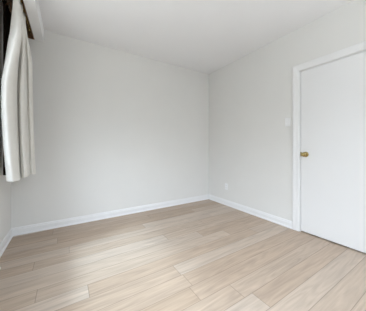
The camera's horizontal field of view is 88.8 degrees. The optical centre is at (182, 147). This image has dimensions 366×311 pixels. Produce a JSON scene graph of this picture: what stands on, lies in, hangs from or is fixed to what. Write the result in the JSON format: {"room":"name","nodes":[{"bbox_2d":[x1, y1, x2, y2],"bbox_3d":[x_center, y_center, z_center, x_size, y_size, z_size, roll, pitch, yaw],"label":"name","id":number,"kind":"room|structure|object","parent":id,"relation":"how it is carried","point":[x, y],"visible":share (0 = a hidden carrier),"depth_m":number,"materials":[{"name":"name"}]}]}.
{"room":"empty bedroom","nodes":[
{"label":"empty bedroom","id":0,"kind":"room"},
{"bbox_2d":[0,0,10,243],"bbox_3d":[-1.135,-0.230,0.625,0.140,2.600,3.765,0,0,-32],"label":"wall","id":1,"kind":"structure","parent":0,"point":[5,187],"depth_m":1.95,"materials":[{"name":"paint"}]},
{"bbox_2d":[0,229,12,257],"bbox_3d":[-1.061,1.022,0.658,0.022,0.095,3.743,0,0,-32],"label":"baseboard","id":2,"kind":"structure","parent":1,"relation":"attached to","point":[8,237],"depth_m":2.00,"materials":[{"name":"white paint"}]},
{"bbox_2d":[3,0,10,174],"bbox_3d":[-1.787,-0.624,1.898,0.031,1.788,0.245,0,0,-32],"label":"window","id":3,"kind":"structure","parent":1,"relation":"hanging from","point":[6,11],"depth_m":1.82,"materials":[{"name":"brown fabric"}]},
{"bbox_2d":[2,0,34,39],"bbox_3d":[-0.981,-1.450,0.721,0.222,0.160,3.764,0,0,-32],"label":"trim","id":4,"kind":"structure","parent":1,"relation":"attached to","point":[29,33],"depth_m":2.06,"materials":[{"name":"brown wood"}]},
{"bbox_2d":[11,30,208,227],"bbox_3d":[-0.805,-0.230,3.137,3.370,2.600,0.140,0,0,-32],"label":"wall","id":5,"kind":"structure","parent":0,"point":[114,129],"depth_m":2.84,"materials":[{"name":"paint"}]},
{"bbox_2d":[20,0,30,30],"bbox_3d":[-1.131,-1.464,1.103,0.044,0.108,2.834,0,0,-32],"label":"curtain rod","id":6,"kind":"object","parent":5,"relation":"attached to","point":[29,29],"visible":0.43,"depth_m":2.09,"materials":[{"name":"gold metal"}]},
{"bbox_2d":[1,0,35,181],"bbox_3d":[-1.584,-0.557,1.831,0.146,1.704,0.582,0,0,-24],"label":"curtain","id":7,"kind":"object","parent":6,"relation":"hanging from","point":[17,119],"visible":1,"depth_m":1.67,"materials":[{"name":"beige fabric"}]},
{"bbox_2d":[23,0,43,41],"bbox_3d":[-0.847,-1.448,0.806,0.094,0.163,3.765,0,0,-32],"label":"trim","id":8,"kind":"structure","parent":5,"relation":"attached to","point":[32,7],"depth_m":2.01,"materials":[{"name":"paint"}]},
{"bbox_2d":[11,194,208,235],"bbox_3d":[-0.762,1.022,3.068,3.090,0.095,0.022,0,0,-32],"label":"baseboard","id":9,"kind":"structure","parent":5,"relation":"attached to","point":[16,231],"depth_m":2.75,"materials":[{"name":"white paint"}]},
{"bbox_2d":[0,199,365,310],"bbox_3d":[0.233,1.130,1.483,3.370,0.120,4.045,0,0,-32],"label":"floor","id":10,"kind":"structure","parent":0,"point":[204,255],"depth_m":1.65,"materials":[{"name":"laminate"}]},
{"bbox_2d":[38,0,352,73],"bbox_3d":[0.233,-1.590,1.483,3.370,0.120,4.045,0,0,-32],"label":"ceiling","id":11,"kind":"structure","parent":0,"point":[205,36],"depth_m":2.32,"materials":[{"name":"paint"}]},
{"bbox_2d":[209,0,365,220],"bbox_3d":[1.601,-0.230,2.341,0.140,2.600,3.765,0,0,-32],"label":"wall","id":12,"kind":"structure","parent":0,"point":[250,97],"depth_m":2.79,"materials":[{"name":"paint"}]},
{"bbox_2d":[209,195,291,228],"bbox_3d":[0.991,1.022,3.161,0.022,0.095,1.683,0,0,-32],"label":"baseboard","id":13,"kind":"structure","parent":12,"relation":"attached to","point":[286,223],"depth_m":2.93,"materials":[{"name":"white paint"}]},
{"bbox_2d":[285,117,289,125],"bbox_3d":[1.404,-0.343,2.507,0.016,0.115,0.070,0,0,-32],"label":"light switch","id":14,"kind":"object","parent":12,"relation":"attached to","point":[287,120],"visible":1,"depth_m":2.51,"materials":[{"name":"white plastic"}]},
{"bbox_2d":[292,41,365,230],"bbox_3d":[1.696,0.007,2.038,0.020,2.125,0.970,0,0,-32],"label":"trim","id":15,"kind":"structure","parent":12,"relation":"attached to","point":[361,46],"depth_m":2.39,"materials":[{"name":"white paint"}]},
{"bbox_2d":[300,51,365,252],"bbox_3d":[1.695,0.047,2.039,0.104,2.018,0.788,0,0,-32],"label":"door","id":16,"kind":"structure","parent":12,"relation":"in","point":[333,94],"depth_m":2.08,"materials":[{"name":"white paint"}]}
]}

